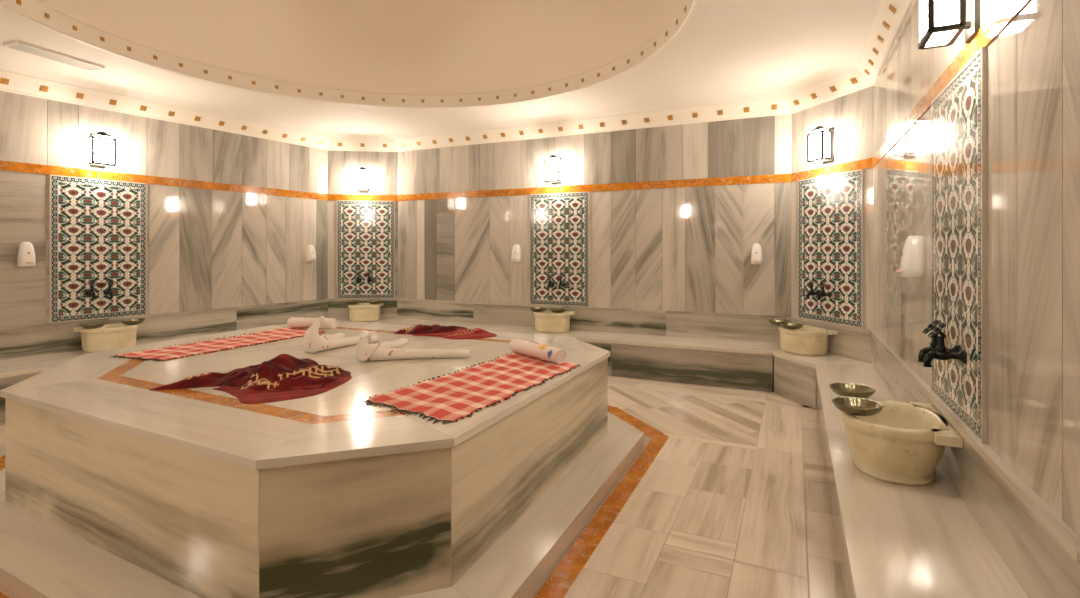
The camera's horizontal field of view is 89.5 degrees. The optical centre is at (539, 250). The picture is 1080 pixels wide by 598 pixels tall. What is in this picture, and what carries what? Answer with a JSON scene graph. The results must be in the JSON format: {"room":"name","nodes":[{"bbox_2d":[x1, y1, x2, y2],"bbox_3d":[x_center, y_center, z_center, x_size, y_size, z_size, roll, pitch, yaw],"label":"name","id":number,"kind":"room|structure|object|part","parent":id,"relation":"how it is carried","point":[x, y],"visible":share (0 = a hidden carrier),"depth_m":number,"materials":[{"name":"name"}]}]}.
{"room":"spa","nodes":[
{"label":"spa","id":0,"kind":"room"},
{"bbox_2d":[0,91,327,330],"bbox_3d":[-4.914,-0.160,5.153,0.110,3.120,6.706,0,0,32],"label":"wall","id":1,"kind":"structure","parent":0,"point":[207,249],"depth_m":6.32,"materials":[{"name":"stone"}]},
{"bbox_2d":[17,242,35,266],"bbox_3d":[-4.805,0.030,5.109,0.122,0.230,0.116,0,0,32],"label":"soap dispenser","id":2,"kind":"object","parent":1,"relation":"attached to","point":[26,253],"visible":1,"depth_m":5.08,"materials":[{"name":"white plastic"}]},
{"bbox_2d":[49,175,146,322],"bbox_3d":[-4.540,-0.020,5.639,0.015,1.444,0.824,0,0,32],"label":"tile panel","id":3,"kind":"object","parent":1,"relation":"attached to","point":[98,227],"visible":1,"depth_m":5.59,"materials":[{"name":"tile"}]},
{"bbox_2d":[85,280,97,297],"bbox_3d":[-4.532,0.384,5.510,0.140,0.182,0.088,0,0,32],"label":"tap","id":4,"kind":"object","parent":3,"relation":"attached to","point":[91,291],"visible":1,"depth_m":5.49,"materials":[{"name":"brown metal"}]},
{"bbox_2d":[103,279,115,296],"bbox_3d":[-4.453,0.384,5.637,0.140,0.182,0.088,0,0,32],"label":"tap","id":5,"kind":"object","parent":3,"relation":"attached to","point":[109,290],"visible":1,"depth_m":5.62,"materials":[{"name":"brown metal"}]},
{"bbox_2d":[87,131,115,167],"bbox_3d":[-4.491,-1.042,5.573,0.168,0.354,0.203,0,0,32],"label":"wall lantern","id":6,"kind":"object","parent":1,"relation":"attached to","point":[101,147],"visible":1,"depth_m":5.53,"materials":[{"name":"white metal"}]},
{"bbox_3d":[-4.536,-1.030,5.601,0.062,0.330,0.130,0,0,32],"label":"plate","id":7,"kind":"part","parent":6,"relation":"part of","materials":[{"name":"white glass"}]},
{"bbox_3d":[-4.469,-1.030,5.559,0.091,0.286,0.176,0,0,32],"label":"lamp shade","id":8,"kind":"part","parent":6,"relation":"part of","materials":[{"name":"white glass"}]},
{"bbox_2d":[305,245,315,260],"bbox_3d":[-3.215,0.030,7.678,0.122,0.230,0.116,0,0,32],"label":"soap dispenser","id":9,"kind":"object","parent":1,"relation":"attached to","point":[310,255],"visible":1,"depth_m":7.65,"materials":[{"name":"white plastic"}]},
{"bbox_2d":[0,0,913,151],"bbox_3d":[-1.843,-1.550,3.540,7.620,0.160,8.050,0,0,25],"label":"trim","id":10,"kind":"structure","parent":1,"relation":"attached to","point":[890,16],"depth_m":6.10,"materials":[{"name":"beige paint"}]},
{"bbox_2d":[0,0,1029,200],"bbox_3d":[-1.843,-0.785,3.540,7.620,0.090,8.050,0,0,25],"label":"trim","id":11,"kind":"structure","parent":1,"relation":"attached to","point":[1007,10],"depth_m":5.85,"materials":[{"name":"orange stone"}]},
{"bbox_2d":[0,298,1079,597],"bbox_3d":[-1.843,0.874,3.540,7.620,0.292,8.050,0,0,25],"label":"baseboard","id":12,"kind":"structure","parent":1,"relation":"attached to","point":[1043,568],"depth_m":5.28,"materials":[{"name":"stone"}]},
{"bbox_2d":[328,151,397,298],"bbox_3d":[-2.618,-0.160,8.090,1.007,3.120,0.110,0,0,-7],"label":"wall","id":13,"kind":"structure","parent":0,"point":[342,165],"depth_m":8.02,"materials":[{"name":"stone"}]},
{"bbox_2d":[355,167,370,191],"bbox_3d":[-2.583,-1.042,7.954,0.203,0.354,0.168,0,0,-7],"label":"wall lantern","id":14,"kind":"object","parent":13,"relation":"attached to","point":[362,175],"visible":1,"depth_m":7.88,"materials":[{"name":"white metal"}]},
{"bbox_3d":[-2.580,-1.030,7.928,0.176,0.286,0.091,0,0,-7],"label":"lamp shade","id":15,"kind":"part","parent":14,"relation":"part of","materials":[{"name":"white glass"}]},
{"bbox_2d":[337,200,394,298],"bbox_3d":[-2.563,-0.020,8.034,0.824,1.444,0.015,0,0,-7],"label":"tile panel","id":16,"kind":"object","parent":13,"relation":"attached to","point":[365,229],"visible":1,"depth_m":8.03,"materials":[{"name":"tile"}]},
{"bbox_2d":[355,271,360,283],"bbox_3d":[-2.648,0.384,7.947,0.088,0.182,0.140,0,0,-7],"label":"tap","id":17,"kind":"object","parent":16,"relation":"attached to","point":[357,272],"visible":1,"depth_m":7.93,"materials":[{"name":"brown metal"}]},
{"bbox_2d":[366,271,371,283],"bbox_3d":[-2.499,0.384,7.966,0.088,0.182,0.140,0,0,-7],"label":"tap","id":18,"kind":"object","parent":16,"relation":"attached to","point":[367,272],"visible":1,"depth_m":7.95,"materials":[{"name":"brown metal"}]},
{"bbox_2d":[0,375,841,597],"bbox_3d":[-1.936,1.474,3.342,7.620,0.151,8.488,0,0,25],"label":"floor","id":19,"kind":"structure","parent":0,"point":[725,495],"depth_m":2.97,"materials":[{"name":"stone"}]},
{"bbox_2d":[0,322,643,597],"bbox_3d":[-1.458,1.060,3.715,3.860,0.680,3.427,0,0,25],"label":"platform","id":20,"kind":"object","parent":19,"relation":"on","point":[112,485],"visible":0.78,"depth_m":2.29,"materials":[{"name":"beige stone"}]},
{"bbox_2d":[109,327,324,361],"bbox_3d":[-2.407,0.713,4.303,0.574,0.014,1.565,0,0,25],"label":"checked cloth","id":21,"kind":"object","parent":20,"relation":"on","point":[210,346],"visible":0.96,"depth_m":4.11,"materials":[{"name":"red fabric"}]},
{"bbox_2d":[287,317,336,328],"bbox_3d":[-2.090,0.660,4.996,0.441,0.099,0.116,0,0,9],"label":"rolled towel","id":22,"kind":"object","parent":21,"relation":"on","point":[330,323],"visible":0.83,"depth_m":4.96,"materials":[{"name":"white fabric"}]},
{"bbox_2d":[149,354,351,403],"bbox_3d":[-1.471,0.660,3.037,0.891,0.119,0.812,0,0,22],"label":"cloth","id":23,"kind":"object","parent":20,"relation":"on","point":[283,377],"visible":1,"depth_m":2.89,"materials":[{"name":"red fabric"}]},
{"bbox_2d":[303,316,378,352],"bbox_3d":[-1.522,0.595,4.114,0.269,0.246,0.615,0,0,25],"label":"towel","id":24,"kind":"object","parent":20,"relation":"on","point":[312,342],"visible":0.92,"depth_m":3.92,"materials":[{"name":"white fabric"}]},
{"bbox_2d":[355,334,469,361],"bbox_3d":[-0.837,0.634,3.653,0.664,0.167,0.506,0,0,25],"label":"towel","id":25,"kind":"object","parent":20,"relation":"on","point":[385,350],"visible":1,"depth_m":3.60,"materials":[{"name":"white fabric"}]},
{"bbox_2d":[394,324,496,338],"bbox_3d":[-0.793,0.684,4.792,0.944,0.071,0.570,0,0,25],"label":"cloth","id":26,"kind":"object","parent":20,"relation":"on","point":[449,332],"visible":1,"depth_m":4.71,"materials":[{"name":"red fabric"}]},
{"bbox_2d":[362,352,579,424],"bbox_3d":[-0.253,0.713,3.078,0.621,0.014,1.603,0,0,29],"label":"checked cloth","id":27,"kind":"object","parent":20,"relation":"on","point":[453,397],"visible":0.93,"depth_m":2.82,"materials":[{"name":"red fabric"}]},
{"bbox_2d":[509,339,566,363],"bbox_3d":[-0.025,0.661,3.622,0.112,0.095,0.537,0,0,-36],"label":"rolled towel","id":28,"kind":"object","parent":27,"relation":"on","point":[543,352],"visible":1,"depth_m":3.52,"materials":[{"name":"white fabric"}]},
{"bbox_2d":[0,318,1027,597],"bbox_3d":[-1.737,1.200,3.767,7.620,0.400,7.549,0,0,25],"label":"bench","id":29,"kind":"object","parent":19,"relation":"on","point":[892,540],"visible":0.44,"depth_m":2.41,"materials":[{"name":"beige stone"}]},
{"bbox_2d":[74,323,137,352],"bbox_3d":[-4.369,0.882,5.533,0.381,0.235,0.463,0,0,32],"label":"basin","id":30,"kind":"object","parent":29,"relation":"on","point":[120,335],"visible":0.88,"depth_m":5.39,"materials":[{"name":"beige stone"}]},
{"bbox_2d":[79,322,106,328],"bbox_3d":[-4.421,0.740,5.388,0.214,0.049,0.214,0,0,32],"label":"metal bowl","id":31,"kind":"object","parent":30,"relation":"on","point":[91,325],"visible":1,"depth_m":5.36,"materials":[{"name":"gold metal"}]},
{"bbox_2d":[120,318,144,324],"bbox_3d":[-4.242,0.740,5.678,0.214,0.049,0.214,0,0,32],"label":"metal bowl","id":32,"kind":"object","parent":30,"relation":"on","point":[135,321],"visible":1,"depth_m":5.64,"materials":[{"name":"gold metal"}]},
{"bbox_3d":[-4.470,1.018,4.879,0.954,0.035,6.704,0,0,32],"label":"seat","id":33,"kind":"part","parent":29,"relation":"part of","materials":[{"name":"stone"}]},
{"bbox_2d":[348,303,383,321],"bbox_3d":[-2.518,0.882,7.837,0.463,0.235,0.381,0,0,-7],"label":"basin","id":34,"kind":"object","parent":29,"relation":"on","point":[360,312],"visible":0.94,"depth_m":7.68,"materials":[{"name":"beige stone"}]},
{"bbox_2d":[345,300,360,303],"bbox_3d":[-2.689,0.740,7.833,0.214,0.049,0.214,0,0,-7],"label":"metal bowl","id":35,"kind":"object","parent":34,"relation":"on","point":[347,301],"visible":1,"depth_m":7.77,"materials":[{"name":"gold metal"}]},
{"bbox_2d":[368,300,382,303],"bbox_3d":[-2.381,0.740,7.873,0.214,0.049,0.214,0,0,-7],"label":"metal bowl","id":36,"kind":"object","parent":34,"relation":"on","point":[369,301],"visible":1,"depth_m":7.81,"materials":[{"name":"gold metal"}]},
{"bbox_3d":[-2.571,1.018,7.730,1.005,0.035,0.636,0,0,-7],"label":"seat","id":37,"kind":"part","parent":29,"relation":"part of","materials":[{"name":"stone"}]},
{"bbox_2d":[534,310,574,332],"bbox_3d":[0.155,0.882,6.808,0.463,0.235,0.381,0,0,25],"label":"basin","id":38,"kind":"object","parent":29,"relation":"on","point":[546,321],"visible":0.92,"depth_m":6.65,"materials":[{"name":"beige stone"}]},
{"bbox_2d":[530,307,545,311],"bbox_3d":[-0.022,0.740,6.855,0.214,0.049,0.214,0,0,25],"label":"metal bowl","id":39,"kind":"object","parent":38,"relation":"on","point":[535,309],"visible":1,"depth_m":6.80,"materials":[{"name":"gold metal"}]},
{"bbox_2d":[550,308,565,312],"bbox_3d":[0.223,0.740,6.741,0.214,0.049,0.214,0,0,25],"label":"metal bowl","id":40,"kind":"object","parent":38,"relation":"on","point":[554,310],"visible":1,"depth_m":6.69,"materials":[{"name":"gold metal"}]},
{"bbox_3d":[0.174,1.018,6.720,5.318,0.035,0.580,0,0,25],"label":"seat","id":41,"kind":"part","parent":29,"relation":"part of","materials":[{"name":"stone"}]},
{"bbox_2d":[779,325,837,355],"bbox_3d":[2.603,0.882,5.384,0.381,0.235,0.463,0,0,-15],"label":"basin","id":42,"kind":"object","parent":29,"relation":"on","point":[806,340],"visible":0.94,"depth_m":5.21,"materials":[{"name":"beige stone"}]},
{"bbox_2d":[768,319,790,325],"bbox_3d":[2.461,0.740,5.605,0.214,0.049,0.214,0,0,-15],"label":"metal bowl","id":43,"kind":"object","parent":42,"relation":"on","point":[776,322],"visible":0.75,"depth_m":5.60,"materials":[{"name":"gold metal"}]},
{"bbox_2d":[780,323,803,329],"bbox_3d":[2.468,0.740,5.339,0.214,0.049,0.214,0,0,-15],"label":"metal bowl","id":44,"kind":"object","parent":42,"relation":"on","point":[793,326],"visible":1,"depth_m":5.28,"materials":[{"name":"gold metal"}]},
{"bbox_3d":[2.582,1.018,5.280,0.529,0.035,1.049,0,0,-15],"label":"seat","id":45,"kind":"part","parent":29,"relation":"part of","materials":[{"name":"stone"}]},
{"bbox_2d":[841,398,962,485],"bbox_3d":[1.624,0.875,2.516,0.410,0.250,0.551,0,0,25],"label":"basin","id":46,"kind":"object","parent":29,"relation":"on","point":[904,443],"visible":0.87,"depth_m":2.34,"materials":[{"name":"beige stone"}]},
{"bbox_2d":[828,382,875,397],"bbox_3d":[1.605,0.725,2.804,0.214,0.049,0.214,0,0,25],"label":"metal bowl","id":47,"kind":"object","parent":46,"relation":"on","point":[845,389],"visible":0.94,"depth_m":2.83,"materials":[{"name":"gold metal"}]},
{"bbox_2d":[831,396,883,415],"bbox_3d":[1.464,0.725,2.517,0.214,0.049,0.214,0,0,25],"label":"metal bowl","id":48,"kind":"object","parent":46,"relation":"on","point":[855,406],"visible":1,"depth_m":2.54,"materials":[{"name":"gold metal"}]},
{"bbox_3d":[1.324,1.018,1.887,0.480,0.035,6.738,0,0,25],"label":"seat","id":49,"kind":"part","parent":29,"relation":"part of","materials":[{"name":"stone"}]},
{"bbox_2d":[0,0,880,139],"bbox_3d":[-1.836,-2.609,3.537,7.364,1.968,7.810,0,0,25],"label":"ceiling","id":50,"kind":"structure","parent":0,"point":[730,51],"depth_m":5.75,"materials":[{"name":"white paint"}]},
{"bbox_2d":[3,41,103,70],"bbox_3d":[-4.185,-1.682,4.718,0.200,0.024,0.640,0,0,19],"label":"ceiling vent","id":51,"kind":"object","parent":50,"relation":"in","point":[17,45],"visible":1,"depth_m":4.67,"materials":[{"name":"white paint"}]},
{"bbox_2d":[0,0,699,108],"bbox_3d":[-1.322,-1.772,4.041,5.000,0.165,5.000,0,0,25],"label":"trim","id":52,"kind":"structure","parent":50,"relation":"attached to","point":[34,11],"depth_m":5.42,"materials":[{"name":"beige paint"}]},
{"bbox_2d":[398,114,790,379],"bbox_3d":[0.316,-0.160,7.023,5.320,3.120,0.110,0,0,25],"label":"wall","id":53,"kind":"structure","parent":0,"point":[689,249],"depth_m":6.60,"materials":[{"name":"stone"}]},
{"bbox_2d":[511,245,521,261],"bbox_3d":[-0.322,0.030,7.193,0.116,0.230,0.122,0,0,25],"label":"soap dispenser","id":54,"kind":"object","parent":53,"relation":"attached to","point":[516,251],"visible":1,"depth_m":7.17,"materials":[{"name":"white plastic"}]},
{"bbox_2d":[544,155,561,183],"bbox_3d":[0.180,-1.042,6.933,0.203,0.354,0.168,0,0,25],"label":"wall lantern","id":55,"kind":"object","parent":53,"relation":"attached to","point":[553,164],"visible":1,"depth_m":6.88,"materials":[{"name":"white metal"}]},
{"bbox_3d":[0.169,-1.030,6.910,0.176,0.286,0.091,0,0,25],"label":"lamp shade","id":56,"kind":"part","parent":55,"relation":"part of","materials":[{"name":"white glass"}]},
{"bbox_2d":[530,192,588,306],"bbox_3d":[0.240,-0.020,6.990,0.824,1.444,0.014,0,0,25],"label":"tile panel","id":57,"kind":"object","parent":53,"relation":"attached to","point":[559,222],"visible":1,"depth_m":6.97,"materials":[{"name":"tile"}]},
{"bbox_2d":[546,274,554,288],"bbox_3d":[0.131,0.384,6.958,0.088,0.182,0.140,0,0,25],"label":"tap","id":58,"kind":"object","parent":57,"relation":"attached to","point":[550,283],"visible":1,"depth_m":6.94,"materials":[{"name":"brown metal"}]},
{"bbox_2d":[557,274,564,288],"bbox_3d":[0.267,0.384,6.894,0.088,0.182,0.140,0,0,25],"label":"tap","id":59,"kind":"object","parent":57,"relation":"attached to","point":[560,277],"visible":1,"depth_m":6.88,"materials":[{"name":"brown metal"}]},
{"bbox_2d":[751,243,762,263],"bbox_3d":[2.359,0.030,5.939,0.116,0.230,0.122,0,0,25],"label":"soap dispenser","id":60,"kind":"object","parent":53,"relation":"attached to","point":[756,253],"visible":1,"depth_m":5.91,"materials":[{"name":"white plastic"}]},
{"bbox_2d":[791,86,872,329],"bbox_3d":[2.882,-0.160,5.357,0.110,3.120,1.051,0,0,-15],"label":"wall","id":61,"kind":"structure","parent":0,"point":[850,115],"depth_m":5.19,"materials":[{"name":"stone"}]},
{"bbox_2d":[807,126,833,163],"bbox_3d":[2.748,-1.042,5.318,0.168,0.354,0.203,0,0,-15],"label":"wall lantern","id":62,"kind":"object","parent":61,"relation":"attached to","point":[820,142],"visible":1,"depth_m":5.27,"materials":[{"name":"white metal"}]},
{"bbox_3d":[2.723,-1.030,5.312,0.091,0.286,0.176,0,0,-15],"label":"lamp shade","id":63,"kind":"part","parent":62,"relation":"part of","materials":[{"name":"white glass"}]},
{"bbox_3d":[2.800,-1.030,5.332,0.062,0.330,0.130,0,0,-15],"label":"plate","id":64,"kind":"part","parent":62,"relation":"part of","materials":[{"name":"black metal"}]},
{"bbox_2d":[798,169,863,327],"bbox_3d":[2.823,-0.020,5.338,0.015,1.444,0.824,0,0,-14],"label":"tile panel","id":65,"kind":"object","parent":61,"relation":"attached to","point":[830,207],"visible":1,"depth_m":5.28,"materials":[{"name":"tile"}]},
{"bbox_2d":[806,280,819,298],"bbox_3d":[2.719,0.384,5.440,0.140,0.182,0.088,0,0,-15],"label":"tap","id":66,"kind":"object","parent":65,"relation":"attached to","point":[811,293],"visible":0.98,"depth_m":5.43,"materials":[{"name":"brown metal"}]},
{"bbox_2d":[817,281,831,299],"bbox_3d":[2.756,0.384,5.295,0.140,0.182,0.088,0,0,-15],"label":"tap","id":67,"kind":"object","parent":65,"relation":"attached to","point":[822,294],"visible":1,"depth_m":5.28,"materials":[{"name":"brown metal"}]},
{"bbox_2d":[873,0,1079,536],"bbox_3d":[1.614,-0.160,1.834,0.110,3.120,6.590,0,0,25],"label":"wall","id":68,"kind":"structure","parent":0,"point":[1033,64],"depth_m":1.70,"materials":[{"name":"stone"}]},
{"bbox_2d":[895,235,924,277],"bbox_3d":[2.033,0.030,3.002,0.122,0.230,0.116,0,0,25],"label":"soap dispenser","id":69,"kind":"object","parent":68,"relation":"attached to","point":[912,263],"visible":1,"depth_m":2.95,"materials":[{"name":"white plastic"}]},
{"bbox_2d":[918,0,979,49],"bbox_3d":[1.604,-1.002,2.139,0.168,0.354,0.203,0,0,25],"label":"wall lantern","id":70,"kind":"object","parent":68,"relation":"attached to","point":[940,22],"visible":0.98,"depth_m":2.08,"materials":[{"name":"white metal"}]},
{"bbox_3d":[1.580,-0.990,2.150,0.091,0.286,0.176,0,0,25],"label":"lamp shade","id":71,"kind":"part","parent":70,"relation":"part of","materials":[{"name":"white glass"}]},
{"bbox_3d":[1.652,-0.990,2.116,0.062,0.330,0.130,0,0,25],"label":"plate","id":72,"kind":"part","parent":70,"relation":"part of","materials":[{"name":"black metal"}]},
{"bbox_2d":[931,47,986,443],"bbox_3d":[1.788,-0.020,2.351,0.014,1.444,0.824,0,0,25],"label":"tile panel","id":73,"kind":"object","parent":68,"relation":"attached to","point":[959,111],"visible":1,"depth_m":2.23,"materials":[{"name":"tile"}]},
{"bbox_2d":[918,320,958,361],"bbox_3d":[1.690,0.384,2.320,0.140,0.182,0.088,0,0,25],"label":"tap","id":74,"kind":"object","parent":73,"relation":"attached to","point":[932,348],"visible":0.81,"depth_m":2.32,"materials":[{"name":"brown metal"}]},
{"bbox_2d":[923,323,966,366],"bbox_3d":[1.643,0.384,2.220,0.140,0.182,0.088,0,0,25],"label":"tap","id":75,"kind":"object","parent":73,"relation":"attached to","point":[940,353],"visible":1,"depth_m":2.21,"materials":[{"name":"brown metal"}]}
]}

